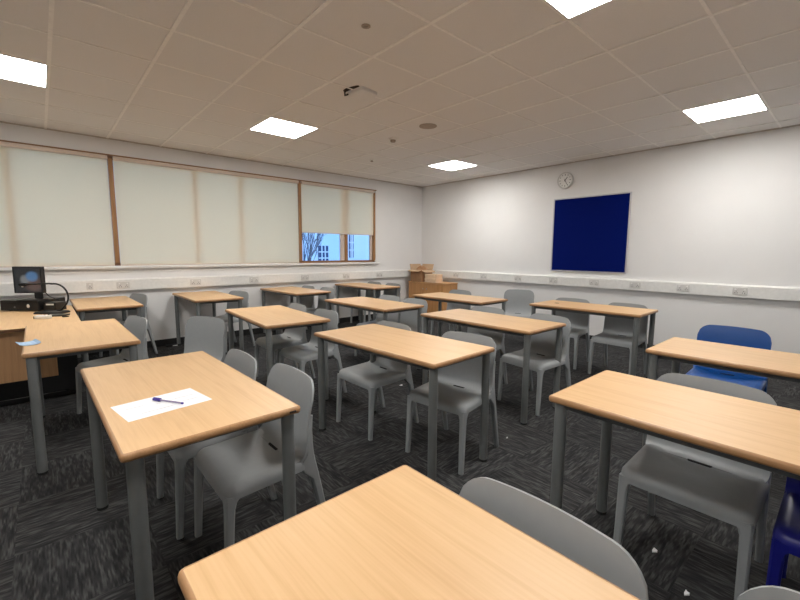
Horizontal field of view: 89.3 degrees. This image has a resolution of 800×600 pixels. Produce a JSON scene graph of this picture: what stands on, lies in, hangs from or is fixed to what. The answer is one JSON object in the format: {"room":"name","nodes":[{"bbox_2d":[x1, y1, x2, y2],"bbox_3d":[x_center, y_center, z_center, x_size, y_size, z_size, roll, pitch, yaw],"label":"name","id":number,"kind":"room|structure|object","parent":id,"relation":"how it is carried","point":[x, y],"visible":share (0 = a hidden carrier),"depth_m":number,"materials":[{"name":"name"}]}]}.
{"room":"classroom","nodes":[
{"label":"classroom","id":0,"kind":"room"},
{"bbox_2d":[0,123,421,340],"bbox_3d":[-2.831,-0.797,6.300,9.070,2.809,0.215,-6,9,-41],"label":"wall","id":1,"kind":"structure","parent":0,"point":[398,207],"depth_m":6.29,"materials":[{"name":"white paint"}]},
{"bbox_2d":[0,141,114,267],"bbox_3d":[-4.784,-1.063,4.446,2.642,1.423,0.064,-6,9,-41],"label":"roller blind","id":2,"kind":"object","parent":1,"relation":"attached to","point":[55,210],"visible":0.99,"depth_m":4.94,"materials":[{"name":"fabric"}]},
{"bbox_2d":[86,283,93,289],"bbox_3d":[-3.982,-0.178,5.197,0.070,0.086,0.013,-6,9,-41],"label":"wall socket","id":3,"kind":"object","parent":1,"relation":"attached to","point":[89,285],"visible":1,"depth_m":5.19,"materials":[{"name":"plastic"}]},
{"bbox_2d":[117,282,129,288],"bbox_3d":[-3.714,-0.200,5.434,0.146,0.086,0.013,-6,9,-41],"label":"wall socket","id":4,"kind":"object","parent":1,"relation":"attached to","point":[119,284],"visible":1,"depth_m":5.43,"materials":[{"name":"plastic"}]},
{"bbox_2d":[0,140,375,265],"bbox_3d":[-3.179,-1.239,5.918,7.110,1.441,0.122,-6,9,-41],"label":"window","id":5,"kind":"structure","parent":1,"relation":"attached to","point":[343,238],"depth_m":6.64,"materials":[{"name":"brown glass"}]},
{"bbox_2d":[190,279,200,284],"bbox_3d":[-3.039,-0.266,6.026,0.146,0.086,0.013,-6,9,-41],"label":"wall socket","id":6,"kind":"object","parent":1,"relation":"attached to","point":[192,281],"visible":1,"depth_m":6.02,"materials":[{"name":"plastic"}]},
{"bbox_2d":[112,156,298,265],"bbox_3d":[-2.762,-1.263,6.223,2.636,1.420,0.064,-6,9,-41],"label":"roller blind","id":7,"kind":"object","parent":1,"relation":"attached to","point":[168,214],"visible":1,"depth_m":6.04,"materials":[{"name":"fabric"}]},
{"bbox_2d":[81,314,372,356],"bbox_3d":[-2.799,0.556,6.413,8.770,0.095,0.016,-6,9,-41],"label":"baseboard","id":8,"kind":"structure","parent":1,"relation":"attached to","point":[163,342],"depth_m":6.45,"materials":[{"name":"black plastic"}]},
{"bbox_2d":[250,277,258,282],"bbox_3d":[-2.380,-0.331,6.606,0.146,0.086,0.013,-6,9,-41],"label":"wall socket","id":9,"kind":"object","parent":1,"relation":"attached to","point":[252,279],"visible":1,"depth_m":6.60,"materials":[{"name":"plastic"}]},
{"bbox_2d":[301,275,308,279],"bbox_3d":[-1.691,-0.398,7.211,0.146,0.086,0.013,-6,9,-41],"label":"wall socket","id":10,"kind":"object","parent":1,"relation":"attached to","point":[303,277],"visible":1,"depth_m":7.21,"materials":[{"name":"plastic"}]},
{"bbox_2d":[300,181,374,235],"bbox_3d":[-1.129,-1.687,7.625,1.600,0.886,0.064,-6,9,-41],"label":"roller blind","id":11,"kind":"object","parent":1,"relation":"attached to","point":[326,209],"visible":1,"depth_m":7.58,"materials":[{"name":"fabric"}]},
{"bbox_2d":[0,0,799,186],"bbox_3d":[-0.278,-1.891,3.273,8.970,0.100,7.780,-6,9,-41],"label":"ceiling","id":12,"kind":"structure","parent":0,"point":[489,25],"depth_m":3.30,"materials":[{"name":"tile"}]},
{"bbox_2d":[0,54,47,87],"bbox_3d":[-3.168,-1.843,3.188,0.594,0.009,0.594,-6,9,-41],"label":"recessed light","id":13,"kind":"object","parent":12,"relation":"in","point":[12,68],"visible":1,"depth_m":3.28,"materials":[{"name":"white plastic"}]},
{"bbox_2d":[249,117,318,138],"bbox_3d":[-1.370,-2.018,4.768,0.594,0.009,0.594,-6,9,-41],"label":"recessed light","id":14,"kind":"object","parent":12,"relation":"in","point":[275,126],"visible":1,"depth_m":4.76,"materials":[{"name":"white plastic"}]},
{"bbox_2d":[343,85,376,100],"bbox_3d":[-0.369,-1.863,3.660,0.220,0.057,0.258,6,9,40],"label":"ceiling box","id":15,"kind":"object","parent":12,"relation":"attached to","point":[361,93],"visible":1,"depth_m":3.62,"materials":[{"name":"plastic"}]},
{"bbox_2d":[361,23,370,28],"bbox_3d":[-0.219,-1.756,2.602,0.060,0.012,0.060,-6,9,-41],"label":"ceiling sensor","id":16,"kind":"object","parent":12,"relation":"attached to","point":[365,25],"visible":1,"depth_m":2.59,"materials":[{"name":"white plastic"}]},
{"bbox_2d":[389,137,396,142],"bbox_3d":[-0.090,-2.038,5.172,0.110,0.050,0.110,-6,9,-41],"label":"smoke detector","id":17,"kind":"object","parent":12,"relation":"attached to","point":[392,139],"visible":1,"depth_m":5.14,"materials":[{"name":"white plastic"}]},
{"bbox_2d":[0,0,799,185],"bbox_3d":[-0.278,-1.843,3.278,8.770,0.016,7.580,-6,9,-41],"label":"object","id":18,"kind":"structure","parent":12,"relation":"attached to","point":[188,3],"depth_m":3.45,"materials":[{"name":"white metal"}]},
{"bbox_2d":[419,123,436,128],"bbox_3d":[0.322,-1.994,4.651,0.204,0.012,0.204,-6,9,-41],"label":"ceiling speaker","id":19,"kind":"object","parent":12,"relation":"attached to","point":[426,125],"visible":1,"depth_m":4.63},
{"bbox_2d":[429,160,477,170],"bbox_3d":[0.877,-2.238,6.743,0.594,0.009,0.594,-6,9,-41],"label":"recessed light","id":20,"kind":"object","parent":12,"relation":"in","point":[452,165],"visible":1,"depth_m":6.73,"materials":[{"name":"white plastic"}]},
{"bbox_2d":[543,0,612,19],"bbox_3d":[1.014,-1.690,2.091,0.594,0.009,0.594,-6,9,-41],"label":"recessed light","id":21,"kind":"object","parent":12,"relation":"in","point":[569,9],"visible":1,"depth_m":2.37,"materials":[{"name":"white plastic"}]},
{"bbox_2d":[682,94,768,122],"bbox_3d":[3.262,-1.909,4.066,0.594,0.009,0.594,-6,9,-41],"label":"recessed light","id":22,"kind":"object","parent":12,"relation":"in","point":[753,103],"visible":1,"depth_m":4.05,"materials":[{"name":"white plastic"}]},
{"bbox_2d":[0,319,799,599],"bbox_3d":[-0.294,0.998,3.613,8.970,0.100,7.780,-6,9,-41],"label":"floor","id":23,"kind":"structure","parent":0,"point":[55,543],"depth_m":2.37,"materials":[{"name":"carpet"}]},
{"bbox_2d":[0,305,79,406],"bbox_3d":[-3.592,0.527,3.858,0.841,0.740,1.561,-6,9,-41],"label":"desk","id":24,"kind":"object","parent":23,"relation":"on","point":[58,376],"visible":0.56,"depth_m":3.57,"materials":[{"name":"brown wood"}]},
{"bbox_2d":[0,297,64,310],"bbox_3d":[-3.910,0.042,4.325,0.390,0.112,0.351,0,7,0],"label":"desktop computer","id":25,"kind":"object","parent":24,"relation":"on","point":[10,304],"visible":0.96,"depth_m":4.16,"materials":[{"name":"black plastic"}]},
{"bbox_2d":[12,266,48,300],"bbox_3d":[-3.828,-0.173,4.197,0.292,0.347,0.170,0,7,0],"label":"monitor","id":26,"kind":"object","parent":25,"relation":"on","point":[21,274],"visible":0.88,"depth_m":4.16,"materials":[{"name":"black plastic"}]},
{"bbox_2d":[33,315,51,318],"bbox_3d":[-3.281,0.155,3.715,0.127,0.036,0.052,-1,7,-12],"label":"remote control","id":27,"kind":"object","parent":24,"relation":"on","point":[35,316],"visible":1,"depth_m":3.69,"materials":[{"name":"white plastic"}]},
{"bbox_2d":[18,283,69,313],"bbox_3d":[-3.576,-0.020,4.048,0.485,0.303,0.180,0,7,0],"label":"camera","id":28,"kind":"object","parent":24,"relation":"on","point":[60,311],"visible":0.99,"depth_m":4.05,"materials":[{"name":"black plastic"}]},
{"bbox_2d":[43,301,66,309],"bbox_3d":[-3.634,0.061,4.262,0.130,0.085,0.142,0,7,0],"label":"box","id":29,"kind":"object","parent":24,"relation":"on","point":[53,305],"visible":0.86,"depth_m":4.20,"materials":[{"name":"black plastic"}]},
{"bbox_2d":[48,313,69,316],"bbox_3d":[-3.298,0.144,3.898,0.160,0.014,0.120,-1,7,-14],"label":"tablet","id":30,"kind":"object","parent":24,"relation":"on","point":[61,314],"visible":0.68,"depth_m":3.89,"materials":[{"name":"black plastic"}]},
{"bbox_2d":[21,318,140,474],"bbox_3d":[-2.379,0.619,3.034,0.596,0.764,1.208,-6,9,-41],"label":"table","id":31,"kind":"object","parent":23,"relation":"on","point":[92,336],"visible":0.7,"depth_m":2.67,"materials":[{"name":"brown wood"}]},
{"bbox_2d":[15,339,40,345],"bbox_3d":[-2.402,0.275,2.615,0.140,0.017,0.105,6,9,38],"label":"note","id":32,"kind":"object","parent":31,"relation":"on","point":[35,341],"visible":1,"depth_m":2.61,"materials":[{"name":"blue paper"}]},
{"bbox_2d":[69,296,143,361],"bbox_3d":[-3.513,0.399,4.854,0.596,0.764,1.208,-6,9,-41],"label":"table","id":33,"kind":"object","parent":23,"relation":"on","point":[116,303],"visible":0.59,"depth_m":4.55,"materials":[{"name":"brown wood"}]},
{"bbox_2d":[75,315,148,413],"bbox_3d":[-2.390,0.556,3.429,0.460,0.798,0.503,5,8,37],"label":"chair","id":34,"kind":"object","parent":23,"relation":"on","point":[137,325],"visible":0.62,"depth_m":3.42,"materials":[{"name":"grey plastic"}]},
{"bbox_2d":[99,293,157,356],"bbox_3d":[-3.565,0.330,5.288,0.460,0.798,0.503,4,8,31],"label":"chair","id":35,"kind":"object","parent":23,"relation":"on","point":[141,298],"visible":0.27,"depth_m":5.34,"materials":[{"name":"grey plastic"}]},
{"bbox_2d":[165,343,180,346],"bbox_3d":[-3.297,0.653,5.882,0.190,0.020,0.104,-6,9,-41],"label":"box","id":36,"kind":"object","parent":23,"relation":"on","point":[174,344],"visible":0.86,"depth_m":5.87,"materials":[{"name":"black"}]},
{"bbox_2d":[80,351,300,599],"bbox_3d":[-1.015,0.763,1.876,0.596,0.764,1.212,-6,9,-42],"label":"table","id":37,"kind":"object","parent":23,"relation":"on","point":[238,402],"visible":0.82,"depth_m":1.59,"materials":[{"name":"brown wood"}]},
{"bbox_2d":[110,388,211,421],"bbox_3d":[-0.943,0.410,1.607,0.210,0.001,0.297,6,9,40],"label":"paper sheet","id":38,"kind":"object","parent":37,"relation":"on","point":[136,410],"visible":1,"depth_m":1.59,"materials":[{"name":"white paper"}]},
{"bbox_2d":[152,397,183,403],"bbox_3d":[-0.923,0.402,1.611,0.153,0.014,0.013,2,7,17],"label":"ballpoint pen","id":39,"kind":"object","parent":38,"relation":"on","point":[154,398],"visible":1,"depth_m":1.61,"materials":[{"name":"plastic"}]},
{"bbox_2d":[183,316,225,362],"bbox_3d":[-1.756,0.560,3.420,0.460,0.798,0.503,3,7,23],"label":"chair","id":40,"kind":"object","parent":23,"relation":"on","point":[206,334],"visible":0.44,"depth_m":3.53,"materials":[{"name":"grey plastic"}]},
{"bbox_2d":[172,291,243,350],"bbox_3d":[-2.675,0.312,5.630,0.596,0.764,1.208,-5,9,-41],"label":"table","id":41,"kind":"object","parent":23,"relation":"on","point":[202,297],"visible":0.66,"depth_m":5.40,"materials":[{"name":"brown wood"}]},
{"bbox_2d":[156,349,276,539],"bbox_3d":[-1.019,0.707,2.212,0.503,0.798,0.460,-6,9,-41],"label":"chair","id":42,"kind":"object","parent":23,"relation":"on","point":[239,360],"visible":0.31,"depth_m":2.04,"materials":[{"name":"grey plastic"}]},
{"bbox_2d":[215,291,254,352],"bbox_3d":[-2.427,0.280,5.771,0.460,0.798,0.503,4,8,31],"label":"chair","id":43,"kind":"object","parent":23,"relation":"on","point":[230,305],"visible":0.39,"depth_m":5.82,"materials":[{"name":"grey plastic"}]},
{"bbox_2d":[194,363,324,548],"bbox_3d":[-0.655,0.744,1.909,0.503,0.798,0.460,-6,9,-41],"label":"chair","id":44,"kind":"object","parent":23,"relation":"on","point":[238,467],"visible":0.83,"depth_m":1.85,"materials":[{"name":"grey plastic"}]},
{"bbox_2d":[225,305,329,400],"bbox_3d":[-1.230,0.514,3.985,0.596,0.764,1.208,-5,8,-38],"label":"table","id":45,"kind":"object","parent":23,"relation":"on","point":[277,317],"visible":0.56,"depth_m":3.70,"materials":[{"name":"brown wood"}]},
{"bbox_2d":[255,303,314,377],"bbox_3d":[-1.256,0.450,4.383,0.503,0.798,0.460,-5,9,-39],"label":"chair","id":46,"kind":"object","parent":23,"relation":"on","point":[292,336],"visible":0.66,"depth_m":4.36,"materials":[{"name":"grey plastic"}]},
{"bbox_2d":[260,286,330,333],"bbox_3d":[-1.686,0.215,6.499,0.596,0.764,1.208,-6,9,-43],"label":"table","id":47,"kind":"object","parent":23,"relation":"on","point":[291,291],"visible":0.67,"depth_m":6.29,"materials":[{"name":"brown wood"}]},
{"bbox_2d":[281,285,314,332],"bbox_3d":[-1.687,0.161,6.815,0.503,0.798,0.460,-6,9,-41],"label":"chair","id":48,"kind":"object","parent":23,"relation":"on","point":[308,301],"visible":0.32,"depth_m":6.85,"materials":[{"name":"grey plastic"}]},
{"bbox_2d":[279,309,346,392],"bbox_3d":[-0.852,0.505,3.929,0.503,0.798,0.460,-6,9,-41],"label":"chair","id":49,"kind":"object","parent":23,"relation":"on","point":[302,353],"visible":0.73,"depth_m":3.88,"materials":[{"name":"grey plastic"}]},
{"bbox_2d":[306,287,337,328],"bbox_3d":[-1.292,0.208,6.433,0.503,0.798,0.460,-6,9,-41],"label":"chair","id":50,"kind":"object","parent":23,"relation":"on","point":[321,298],"visible":0.34,"depth_m":6.53,"materials":[{"name":"grey plastic"}]},
{"bbox_2d":[350,281,380,322],"bbox_3d":[-0.626,0.050,7.814,0.503,0.798,0.460,-6,9,-41],"label":"chair","id":51,"kind":"object","parent":23,"relation":"on","point":[369,294],"visible":0.22,"depth_m":7.85,"materials":[{"name":"grey plastic"}]},
{"bbox_2d":[335,283,399,323],"bbox_3d":[-0.620,0.106,7.476,0.596,0.764,1.208,-6,9,-42],"label":"table","id":52,"kind":"object","parent":23,"relation":"on","point":[360,286],"visible":0.7,"depth_m":7.30,"materials":[{"name":"brown wood"}]},
{"bbox_2d":[325,296,423,369],"bbox_3d":[-0.342,0.406,4.944,0.596,0.764,1.208,-6,9,-41],"label":"table","id":53,"kind":"object","parent":23,"relation":"on","point":[384,307],"visible":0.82,"depth_m":4.68,"materials":[{"name":"brown wood"}]},
{"bbox_2d":[336,320,418,440],"bbox_3d":[-0.180,0.591,3.234,0.503,0.798,0.460,-6,9,-41],"label":"chair","id":54,"kind":"object","parent":23,"relation":"on","point":[370,376],"visible":0.7,"depth_m":3.17,"materials":[{"name":"grey plastic"}]},
{"bbox_2d":[355,295,399,355],"bbox_3d":[-0.264,0.346,5.308,0.503,0.798,0.460,-6,9,-41],"label":"chair","id":55,"kind":"object","parent":23,"relation":"on","point":[393,317],"visible":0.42,"depth_m":5.34,"materials":[{"name":"grey plastic"}]},
{"bbox_2d":[368,283,400,321],"bbox_3d":[-0.255,0.101,7.397,0.503,0.798,0.460,-6,9,-41],"label":"chair","id":56,"kind":"object","parent":23,"relation":"on","point":[386,292],"visible":0.11,"depth_m":7.45,"materials":[{"name":"grey plastic"}]},
{"bbox_2d":[314,324,494,481],"bbox_3d":[-0.023,0.653,2.858,0.596,0.764,1.208,-6,9,-44],"label":"table","id":57,"kind":"object","parent":23,"relation":"on","point":[431,353],"visible":0.84,"depth_m":2.61,"materials":[{"name":"brown wood"}]},
{"bbox_2d":[178,465,639,599],"bbox_3d":[0.195,0.924,0.567,0.596,0.764,1.208,-6,9,-42],"label":"table","id":58,"kind":"object","parent":23,"relation":"on","point":[399,534],"visible":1,"depth_m":0.80,"materials":[{"name":"brown wood"}]},
{"bbox_2d":[399,298,427,332],"bbox_3d":[0.061,0.391,4.944,0.503,0.798,0.460,-6,9,-41],"label":"chair","id":59,"kind":"object","parent":23,"relation":"on","point":[409,318],"visible":0.34,"depth_m":5.03,"materials":[{"name":"grey plastic"}]},
{"bbox_2d":[408,281,457,312],"bbox_3d":[0.684,-0.014,8.616,0.448,0.752,1.030,-6,9,-41],"label":"base cabinet","id":60,"kind":"object","parent":23,"relation":"on","point":[415,287],"visible":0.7,"depth_m":8.33,"materials":[{"name":"brown wood"}]},
{"bbox_2d":[408,281,457,284],"bbox_3d":[0.687,-0.377,8.575,0.445,0.022,1.030,-6,9,-41],"label":"countertop","id":61,"kind":"structure","parent":60,"relation":"on","point":[444,283],"depth_m":8.33,"materials":[{"name":"brown wood"}]},
{"bbox_2d":[408,264,434,281],"bbox_3d":[0.464,-0.584,8.660,0.466,0.366,0.470,-6,9,-41],"label":"cardboard box","id":62,"kind":"object","parent":61,"relation":"on","point":[416,275],"visible":0.76,"depth_m":8.63,"materials":[{"name":"brown cardboard"}]},
{"bbox_2d":[416,265,426,269],"bbox_3d":[0.460,-0.580,8.704,0.267,0.329,0.271,-6,9,-41],"label":"bundle","id":63,"kind":"object","parent":62,"relation":"in","point":[421,267],"visible":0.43,"depth_m":8.61,"materials":[{"name":"brown cardboard"}]},
{"bbox_2d":[424,278,442,282],"bbox_3d":[0.695,-0.406,8.369,0.220,0.084,0.320,-6,9,-41],"label":"box","id":64,"kind":"object","parent":61,"relation":"on","point":[430,280],"visible":0.94,"depth_m":8.28,"materials":[{"name":"brown cardboard"}]},
{"bbox_2d":[425,274,442,278],"bbox_3d":[0.696,-0.492,8.373,0.210,0.084,0.310,-6,9,-43],"label":"box","id":65,"kind":"object","parent":64,"relation":"on","point":[433,276],"visible":1,"depth_m":8.27,"materials":[{"name":"brown cardboard"}]},
{"bbox_2d":[431,289,471,334],"bbox_3d":[0.801,0.253,6.151,0.503,0.798,0.460,-6,9,-41],"label":"chair","id":66,"kind":"object","parent":23,"relation":"on","point":[450,306],"visible":0.16,"depth_m":6.20,"materials":[{"name":"grey plastic"}]},
{"bbox_2d":[405,331,498,474],"bbox_3d":[0.372,0.647,2.787,0.460,0.798,0.503,6,9,40],"label":"chair","id":67,"kind":"object","parent":23,"relation":"on","point":[459,384],"visible":0.84,"depth_m":2.76,"materials":[{"name":"grey plastic"}]},
{"bbox_2d":[412,292,507,355],"bbox_3d":[0.796,0.335,5.604,0.596,0.764,1.208,-6,9,-42],"label":"table","id":68,"kind":"object","parent":23,"relation":"on","point":[441,297],"visible":0.56,"depth_m":5.39,"materials":[{"name":"brown wood"}]},
{"bbox_2d":[467,306,507,383],"bbox_3d":[0.802,0.481,4.216,0.503,0.798,0.460,-6,9,-41],"label":"chair","id":69,"kind":"object","parent":23,"relation":"on","point":[498,338],"visible":0.21,"depth_m":4.22,"materials":[{"name":"grey plastic"}]},
{"bbox_2d":[421,309,565,424],"bbox_3d":[0.817,0.548,3.794,0.596,0.764,1.208,-6,9,-41],"label":"table","id":70,"kind":"object","parent":23,"relation":"on","point":[512,325],"visible":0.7,"depth_m":3.51,"materials":[{"name":"brown wood"}]},
{"bbox_2d":[504,289,533,337],"bbox_3d":[1.807,0.251,6.220,0.460,0.798,0.503,3,7,20],"label":"chair","id":71,"kind":"object","parent":23,"relation":"on","point":[518,302],"visible":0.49,"depth_m":6.32,"materials":[{"name":"grey plastic"}]},
{"bbox_2d":[497,313,570,415],"bbox_3d":[1.246,0.545,3.696,0.503,0.798,0.460,-4,8,-34],"label":"chair","id":72,"kind":"object","parent":23,"relation":"on","point":[542,345],"visible":0.66,"depth_m":3.66,"materials":[{"name":"grey plastic"}]},
{"bbox_2d":[459,477,648,599],"bbox_3d":[0.192,0.874,0.850,0.503,0.798,0.460,-6,9,-41],"label":"chair","id":73,"kind":"object","parent":23,"relation":"on","point":[573,538],"visible":0.38,"depth_m":0.89,"materials":[{"name":"grey plastic"}]},
{"bbox_2d":[555,298,589,368],"bbox_3d":[2.080,0.387,5.076,0.460,0.798,0.503,6,9,42],"label":"chair","id":74,"kind":"object","parent":23,"relation":"on","point":[579,322],"visible":0.42,"depth_m":5.05,"materials":[{"name":"grey plastic"}]},
{"bbox_2d":[529,300,657,377],"bbox_3d":[2.175,0.452,4.669,0.596,0.766,1.208,-6,9,-42],"label":"table","id":75,"kind":"object","parent":23,"relation":"on","point":[636,314],"visible":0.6,"depth_m":4.39,"materials":[{"name":"brown wood"}]},
{"bbox_2d":[588,302,648,374],"bbox_3d":[2.490,0.447,4.586,0.503,0.798,0.460,-6,9,-41],"label":"chair","id":76,"kind":"object","parent":23,"relation":"on","point":[616,331],"visible":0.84,"depth_m":4.60,"materials":[{"name":"grey plastic"}]},
{"bbox_2d":[549,370,799,514],"bbox_3d":[1.250,0.818,1.517,0.596,0.764,1.208,-6,9,-41],"label":"table","id":77,"kind":"object","parent":23,"relation":"on","point":[760,435],"visible":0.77,"depth_m":1.56,"materials":[{"name":"brown wood"}]},
{"bbox_2d":[613,373,776,599],"bbox_3d":[1.294,0.771,1.775,0.503,0.798,0.460,-6,9,-41],"label":"chair","id":78,"kind":"object","parent":23,"relation":"on","point":[735,493],"visible":0.72,"depth_m":1.72,"materials":[{"name":"grey plastic"}]},
{"bbox_2d":[642,337,799,446],"bbox_3d":[2.177,0.724,2.365,0.596,0.764,1.208,-6,9,-41],"label":"table","id":79,"kind":"object","parent":23,"relation":"on","point":[779,365],"visible":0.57,"depth_m":2.42,"materials":[{"name":"brown wood"}]},
{"bbox_2d":[686,325,771,392],"bbox_3d":[2.502,0.620,3.118,0.503,0.798,0.460,-6,9,-41],"label":"chair","id":80,"kind":"object","parent":23,"relation":"on","point":[739,336],"visible":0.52,"depth_m":3.14,"materials":[{"name":"blue plastic"}]},
{"bbox_2d":[737,585,799,599],"bbox_3d":[0.639,0.916,0.509,0.503,0.798,0.460,-6,9,-41],"label":"chair","id":81,"kind":"object","parent":23,"relation":"on","point":[771,592],"visible":1,"depth_m":0.71,"materials":[{"name":"grey plastic"}]},
{"bbox_2d":[766,477,799,585],"bbox_3d":[1.600,0.820,1.371,0.503,0.798,0.460,-6,9,-41],"label":"chair","id":82,"kind":"object","parent":23,"relation":"on","point":[785,541],"visible":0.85,"depth_m":1.39,"materials":[{"name":"blue plastic"}]},
{"bbox_2d":[421,126,799,353],"bbox_3d":[3.055,-0.773,6.379,0.150,2.809,7.580,-6,9,-41],"label":"wall","id":83,"kind":"structure","parent":0,"point":[724,210],"depth_m":5.54,"materials":[{"name":"white paint"}]},
{"bbox_2d":[0,121,799,187],"bbox_3d":[-0.278,-1.835,3.279,8.770,0.012,7.580,-6,9,-41],"label":"trim","id":84,"kind":"structure","parent":83,"relation":"attached to","point":[0,121],"depth_m":5.71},
{"bbox_2d":[514,276,521,280],"bbox_3d":[2.122,-0.391,7.276,0.013,0.086,0.146,-6,9,-41],"label":"wall socket","id":85,"kind":"object","parent":83,"relation":"attached to","point":[517,278],"visible":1,"depth_m":7.27,"materials":[{"name":"plastic"}]},
{"bbox_2d":[549,278,557,282],"bbox_3d":[2.566,-0.330,6.777,0.013,0.086,0.146,-6,9,-41],"label":"wall socket","id":86,"kind":"object","parent":83,"relation":"attached to","point":[551,280],"visible":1,"depth_m":6.77,"materials":[{"name":"plastic"}]},
{"bbox_2d":[557,172,573,188],"bbox_3d":[2.672,-1.933,6.541,0.040,0.264,0.264,-6,9,-41],"label":"wall clock","id":87,"kind":"object","parent":83,"relation":"attached to","point":[565,180],"visible":1,"depth_m":6.53,"materials":[{"name":"white plastic"}]},
{"bbox_2d":[550,192,631,273],"bbox_3d":[2.947,-1.029,6.343,0.022,1.184,1.184,-6,9,-41],"label":"noticeboard","id":88,"kind":"object","parent":83,"relation":"attached to","point":[590,233],"visible":1,"depth_m":6.29,"materials":[{"name":"blue fabric"}]},
{"bbox_2d":[589,280,598,285],"bbox_3d":[3.010,-0.269,6.279,0.013,0.086,0.146,-6,9,-41],"label":"wall socket","id":89,"kind":"object","parent":83,"relation":"attached to","point":[591,282],"visible":1,"depth_m":6.27,"materials":[{"name":"plastic"}]},
{"bbox_2d":[432,270,799,300],"bbox_3d":[2.994,-0.277,6.348,0.055,0.154,7.525,-6,9,-41],"label":"trim","id":90,"kind":"structure","parent":83,"relation":"attached to","point":[713,289],"depth_m":5.72,"materials":[{"name":"white plastic"}]},
{"bbox_2d":[629,282,640,287],"bbox_3d":[3.394,-0.216,5.848,0.013,0.086,0.146,-6,9,-41],"label":"wall socket","id":91,"kind":"object","parent":90,"relation":"attached to","point":[631,284],"visible":1,"depth_m":5.85,"materials":[{"name":"plastic"}]},
{"bbox_2d":[677,284,689,290],"bbox_3d":[3.785,-0.162,5.409,0.013,0.086,0.146,-6,9,-41],"label":"wall socket","id":92,"kind":"object","parent":90,"relation":"attached to","point":[680,287],"visible":1,"depth_m":5.41,"materials":[{"name":"plastic"}]},
{"bbox_2d":[732,287,747,294],"bbox_3d":[4.176,-0.108,4.971,0.013,0.086,0.146,-6,9,-41],"label":"wall socket","id":93,"kind":"object","parent":90,"relation":"attached to","point":[739,291],"visible":1,"depth_m":4.97,"materials":[{"name":"plastic"}]},
{"bbox_2d":[579,334,653,347],"bbox_3d":[2.991,0.591,6.478,0.016,0.075,7.564,-6,9,-41],"label":"baseboard","id":94,"kind":"structure","parent":83,"relation":"attached to","point":[584,335],"depth_m":6.43,"materials":[{"name":"black plastic"}]},
{"label":"outside","id":95,"kind":"structure","parent":0,"visible":0},
{"bbox_3d":[-18.456,2.155,28.836,70.000,0.100,53.060,-6,9,-41],"label":"ground","id":96,"kind":"structure","parent":95,"visible":0},
{"bbox_2d":[302,233,325,260],"bbox_3d":[-3.341,-0.290,13.383,2.075,8.551,2.544,-6,9,-41],"label":"bare tree","id":97,"kind":"object","parent":96,"relation":"on","point":[317,240],"visible":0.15,"depth_m":13.10,"materials":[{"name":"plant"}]},
{"bbox_2d":[302,233,368,260],"bbox_3d":[-3.769,-3.035,27.874,15.100,10.600,8.600,-6,9,-41],"label":"building","id":98,"kind":"structure","parent":96,"relation":"on","point":[358,245],"depth_m":22.66,"materials":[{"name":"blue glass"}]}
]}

